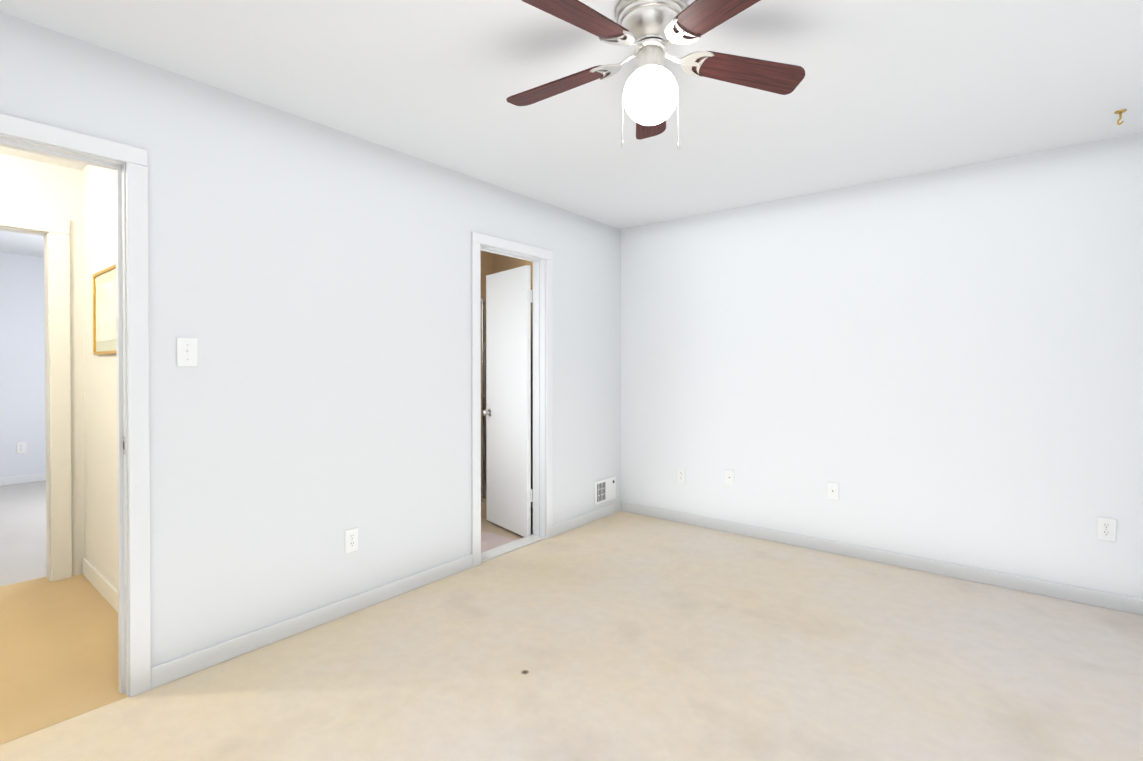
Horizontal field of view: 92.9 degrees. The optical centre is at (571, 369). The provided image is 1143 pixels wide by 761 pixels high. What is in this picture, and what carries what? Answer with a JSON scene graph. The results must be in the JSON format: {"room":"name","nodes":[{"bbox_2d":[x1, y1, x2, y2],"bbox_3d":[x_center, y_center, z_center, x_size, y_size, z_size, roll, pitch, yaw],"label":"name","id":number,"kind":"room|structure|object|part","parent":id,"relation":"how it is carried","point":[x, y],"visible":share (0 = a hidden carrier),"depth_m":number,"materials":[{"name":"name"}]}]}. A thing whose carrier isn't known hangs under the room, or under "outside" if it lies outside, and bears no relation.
{"room":"bedroom","nodes":[
{"label":"bedroom","id":0,"kind":"room"},
{"bbox_2d":[0,253,45,477],"bbox_3d":[-6.715,0.009,4.849,0.120,2.440,5.440,0,1,39],"label":"wall","id":1,"kind":"structure","parent":0,"point":[22,366],"depth_m":5.80,"materials":[{"name":"white paint"}]},
{"bbox_2d":[16,442,25,453],"bbox_3d":[-5.878,0.841,5.800,0.008,0.117,0.072,0,1,39],"label":"outlet","id":2,"kind":"object","parent":1,"relation":"attached to","point":[21,447],"visible":1,"depth_m":5.80,"materials":[{"name":"white plastic"}]},
{"bbox_2d":[0,473,45,485],"bbox_3d":[-6.663,1.188,4.818,0.013,0.082,5.200,0,1,39],"label":"baseboard","id":3,"kind":"structure","parent":1,"relation":"attached to","point":[22,479],"depth_m":5.80,"materials":[{"name":"white paint"}]},
{"bbox_2d":[0,481,46,586],"bbox_3d":[-5.212,1.269,3.657,3.730,0.060,5.200,0,1,39],"label":"floor","id":4,"kind":"structure","parent":0,"point":[22,532],"depth_m":4.10,"materials":[{"name":"grey carpet"}]},
{"bbox_2d":[0,576,49,592],"bbox_3d":[-3.353,1.275,2.900,0.120,0.060,0.820,0,1,39],"label":"threshold","id":5,"kind":"object","parent":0,"point":[5,588],"visible":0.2,"depth_m":3.13,"materials":[{"name":"beige carpet"}]},
{"bbox_2d":[0,154,84,575],"bbox_3d":[-3.306,0.025,2.948,0.120,2.440,0.970,0,1,39],"label":"wall","id":6,"kind":"structure","parent":0,"point":[64,192],"depth_m":3.25,"materials":[{"name":"white paint"}]},
{"bbox_2d":[0,209,71,581],"bbox_3d":[-3.345,0.180,2.885,0.138,2.130,1.000,0,1,39],"label":"door frame","id":7,"kind":"structure","parent":6,"relation":"attached to","point":[60,405],"depth_m":3.19,"materials":[{"name":"white paint"}]},
{"bbox_2d":[0,574,118,727],"bbox_3d":[-3.016,1.283,1.920,1.630,0.060,2.230,0,1,39],"label":"floor","id":8,"kind":"structure","parent":0,"point":[58,643],"depth_m":2.44,"materials":[{"name":"beige carpet"}]},
{"bbox_2d":[0,685,126,744],"bbox_3d":[-1.995,1.284,1.795,0.120,0.061,0.810,0,1,39],"label":"threshold","id":9,"kind":"object","parent":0,"point":[22,728],"visible":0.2,"depth_m":1.97,"materials":[{"name":"beige carpet"}]},
{"bbox_2d":[82,165,117,589],"bbox_3d":[-2.329,0.025,2.864,1.750,2.440,0.120,0,1,39],"label":"wall","id":10,"kind":"structure","parent":0,"point":[100,388],"depth_m":3.04,"materials":[{"name":"white paint"}]},
{"bbox_2d":[83,558,117,611],"bbox_3d":[-2.323,1.195,2.784,1.596,0.102,0.013,0,1,39],"label":"baseboard","id":11,"kind":"structure","parent":10,"relation":"attached to","point":[102,584],"depth_m":2.98,"materials":[{"name":"white paint"}]},
{"bbox_2d":[93,264,115,354],"bbox_3d":[-2.441,-0.304,2.861,0.605,0.450,0.020,0,1,39],"label":"framed picture","id":12,"kind":"object","parent":10,"relation":"attached to","point":[104,311],"visible":0.6,"depth_m":2.90,"materials":[{"name":"gold metal"}]},
{"bbox_2d":[0,12,620,666],"bbox_3d":[-0.902,0.023,3.151,0.120,2.440,4.350,0,1,39],"label":"wall","id":13,"kind":"structure","parent":0,"point":[309,285],"depth_m":2.58,"materials":[{"name":"white paint"}]},
{"bbox_2d":[0,139,120,169],"bbox_3d":[-1.994,-0.770,1.776,0.035,0.011,0.810,0,1,39],"label":"door frame","id":14,"kind":"object","parent":13,"relation":"attached to","point":[6,143],"visible":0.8,"depth_m":1.95,"materials":[{"name":"white paint"}]},
{"bbox_2d":[0,113,150,696],"bbox_3d":[-1.989,0.205,1.781,0.136,2.100,0.950,0,1,39],"label":"door frame","id":15,"kind":"structure","parent":13,"relation":"attached to","point":[138,425],"depth_m":2.07,"materials":[{"name":"white paint"}]},
{"bbox_2d":[115,168,124,693],"bbox_3d":[-1.744,0.242,2.096,0.035,2.019,0.011,0,1,39],"label":"door frame","id":16,"kind":"object","parent":13,"relation":"attached to","point":[118,234],"visible":1,"depth_m":2.09,"materials":[{"name":"white paint"}]},
{"bbox_2d":[123,436,125,454],"bbox_3d":[-1.711,0.292,2.076,0.030,0.070,0.003,0,1,39],"label":"strike plate","id":17,"kind":"object","parent":13,"relation":"attached to","point":[124,452],"visible":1,"depth_m":2.07,"materials":[{"name":"silver metal"}]},
{"bbox_2d":[177,337,197,365],"bbox_3d":[-1.564,-0.069,2.213,0.017,0.117,0.072,0,1,39],"label":"light switch","id":18,"kind":"object","parent":13,"relation":"attached to","point":[187,351],"visible":1,"depth_m":2.21,"materials":[{"name":"white plastic"}]},
{"bbox_2d":[151,554,472,688],"bbox_3d":[-1.135,1.205,2.764,0.013,0.082,1.640,0,1,39],"label":"baseboard","id":19,"kind":"structure","parent":13,"relation":"attached to","point":[178,668],"depth_m":2.54,"materials":[{"name":"white paint"}]},
{"bbox_2d":[345,527,357,552],"bbox_3d":[-1.124,0.876,2.778,0.008,0.117,0.072,0,1,39],"label":"electrical outlet","id":20,"kind":"object","parent":13,"relation":"attached to","point":[351,540],"visible":1,"depth_m":2.77,"materials":[{"name":"white plastic"}]},
{"bbox_2d":[482,265,532,536],"bbox_3d":[-0.481,0.240,4.260,0.602,2.012,0.223,0,1,39],"label":"bathroom door","id":21,"kind":"structure","parent":13,"relation":"in","point":[506,412],"depth_m":4.19,"materials":[{"name":"white paint"}]},
{"bbox_2d":[480,247,539,261],"bbox_3d":[-0.441,-0.786,3.732,0.035,0.011,0.625,0,1,39],"label":"door frame","id":22,"kind":"object","parent":13,"relation":"attached to","point":[507,254],"visible":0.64,"depth_m":3.73,"materials":[{"name":"white paint"}]},
{"bbox_2d":[471,231,552,566],"bbox_3d":[-0.429,0.188,3.731,0.136,2.100,0.765,0,1,39],"label":"door frame","id":23,"kind":"structure","parent":13,"relation":"attached to","point":[476,377],"depth_m":3.93,"materials":[{"name":"white paint"}]},
{"bbox_2d":[535,262,539,535],"bbox_3d":[-0.249,0.227,3.980,0.035,2.019,0.011,0,1,39],"label":"door frame","id":24,"kind":"object","parent":13,"relation":"attached to","point":[537,398],"visible":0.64,"depth_m":3.98,"materials":[{"name":"white paint"}]},
{"bbox_2d":[553,501,621,535],"bbox_3d":[0.145,1.192,4.362,0.013,0.082,0.925,0,1,39],"label":"baseboard","id":25,"kind":"structure","parent":13,"relation":"attached to","point":[575,522],"depth_m":4.31,"materials":[{"name":"white paint"}]},
{"bbox_2d":[594,476,615,504],"bbox_3d":[0.287,1.012,4.532,0.022,0.190,0.300,0,1,39],"label":"air vent","id":26,"kind":"object","parent":13,"relation":"in","point":[604,490],"visible":1,"depth_m":4.51,"materials":[{"name":"white plastic"}]},
{"bbox_2d":[480,250,492,295],"bbox_3d":[-1.642,0.009,4.787,0.120,2.440,2.480,0,1,39],"label":"wall","id":27,"kind":"structure","parent":0,"point":[486,258],"depth_m":5.62,"materials":[{"name":"beige paint"}]},
{"bbox_2d":[481,517,532,539],"bbox_3d":[-0.980,1.293,4.344,1.480,0.060,2.360,0,1,39],"label":"floor","id":28,"kind":"structure","parent":0,"point":[489,526],"depth_m":4.25,"materials":[{"name":"beige carpet"}]},
{"bbox_2d":[481,530,515,552],"bbox_3d":[-0.799,1.260,3.994,0.680,0.012,0.480,0,1,39],"label":"bath rug","id":29,"kind":"object","parent":28,"relation":"on","point":[489,541],"visible":0.04,"depth_m":3.97,"materials":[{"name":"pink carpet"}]},
{"bbox_2d":[481,295,532,529],"bbox_3d":[-0.735,0.316,4.650,1.461,1.890,0.103,0,1,39],"label":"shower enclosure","id":30,"kind":"object","parent":28,"relation":"on","point":[483,405],"visible":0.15,"depth_m":4.65,"materials":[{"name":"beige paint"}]},
{"bbox_2d":[481,534,544,562],"bbox_3d":[-0.435,1.232,3.744,0.120,0.012,0.625,0,1,39],"label":"threshold","id":31,"kind":"object","parent":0,"point":[507,548],"visible":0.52,"depth_m":3.73,"materials":[{"name":"white stone"}]},
{"bbox_2d":[0,511,1142,760],"bbox_3d":[0.289,1.284,1.792,3.450,0.060,4.760,0,1,39],"label":"floor","id":32,"kind":"structure","parent":0,"point":[622,635],"depth_m":2.23,"materials":[{"name":"beige carpet"}]},
{"bbox_2d":[0,0,1142,256],"bbox_3d":[-2.585,-1.243,2.662,9.290,0.100,7.200,0,1,39],"label":"ceiling","id":33,"kind":"structure","parent":0,"point":[884,90],"depth_m":2.28,"materials":[{"name":"white paint"}]},
{"bbox_2d":[506,0,804,149],"bbox_3d":[0.234,-0.956,1.780,1.040,0.458,1.020,0,1,39],"label":"ceiling fan","id":34,"kind":"object","parent":33,"relation":"attached to","point":[649,31],"visible":1,"depth_m":1.74,"materials":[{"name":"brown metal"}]},
{"bbox_3d":[-0.052,-1.012,1.943,0.389,0.062,0.181,0,1,39],"label":"blade","id":35,"kind":"part","parent":34,"relation":"part of","materials":[{"name":"brown wood"}]},
{"bbox_3d":[0.015,-1.008,1.552,0.145,0.062,0.391,0,1,39],"label":"blade","id":36,"kind":"part","parent":34,"relation":"part of","materials":[{"name":"brown wood"}]},
{"bbox_3d":[0.261,-0.901,1.796,0.180,0.174,0.180,0,1,39],"label":"globe","id":37,"kind":"part","parent":34,"relation":"part of"},
{"bbox_3d":[0.307,-1.013,2.142,0.269,0.062,0.363,0,1,39],"label":"blade","id":38,"kind":"part","parent":34,"relation":"part of","materials":[{"name":"brown wood"}]},
{"bbox_3d":[0.261,-1.076,1.794,0.230,0.219,0.230,0,1,39],"label":"motor","id":39,"kind":"part","parent":34,"relation":"part of","materials":[{"name":"silver metal"}]},
{"bbox_3d":[0.420,-1.008,1.483,0.380,0.062,0.235,0,1,39],"label":"blade","id":40,"kind":"part","parent":34,"relation":"part of","materials":[{"name":"brown wood"}]},
{"bbox_3d":[0.608,-1.011,1.855,0.310,0.062,0.337,0,1,39],"label":"blade","id":41,"kind":"part","parent":34,"relation":"part of","materials":[{"name":"brown wood"}]},
{"bbox_2d":[1114,109,1126,124],"bbox_3d":[2.537,-1.161,2.509,0.042,0.062,0.042,0,1,39],"label":"ceiling hook","id":42,"kind":"object","parent":33,"relation":"attached to","point":[1120,112],"visible":1,"depth_m":2.50,"materials":[{"name":"brown metal"}]},
{"bbox_2d":[493,133,1142,598],"bbox_3d":[1.185,0.015,4.183,5.290,2.440,0.130,0,1,39],"label":"wall","id":43,"kind":"structure","parent":0,"point":[945,365],"depth_m":3.36,"materials":[{"name":"white paint"}]},
{"bbox_2d":[677,468,685,483],"bbox_3d":[0.882,0.858,4.357,0.072,0.117,0.008,0,1,39],"label":"electrical outlet","id":44,"kind":"object","parent":43,"relation":"attached to","point":[681,475],"visible":1,"depth_m":4.35,"materials":[{"name":"white plastic"}]},
{"bbox_2d":[725,469,733,485],"bbox_3d":[1.195,0.820,4.107,0.072,0.117,0.007,0,1,39],"label":"outlet plate","id":45,"kind":"object","parent":43,"relation":"attached to","point":[729,477],"visible":1,"depth_m":4.10,"materials":[{"name":"white plastic"}]},
{"bbox_2d":[827,482,838,499],"bbox_3d":[1.759,0.821,3.655,0.072,0.117,0.007,0,1,39],"label":"outlet plate","id":46,"kind":"object","parent":43,"relation":"attached to","point":[832,490],"visible":1,"depth_m":3.65,"materials":[{"name":"white plastic"}]},
{"bbox_2d":[621,501,1142,614],"bbox_3d":[1.776,1.198,3.641,3.437,0.082,0.013,0,1,39],"label":"baseboard","id":47,"kind":"structure","parent":43,"relation":"attached to","point":[1123,603],"depth_m":3.35,"materials":[{"name":"white paint"}]},
{"bbox_2d":[1097,517,1115,541],"bbox_3d":[2.789,0.836,2.831,0.072,0.117,0.008,0,1,39],"label":"electrical outlet","id":48,"kind":"object","parent":43,"relation":"attached to","point":[1106,529],"visible":1,"depth_m":2.83,"materials":[{"name":"white plastic"}]}
]}

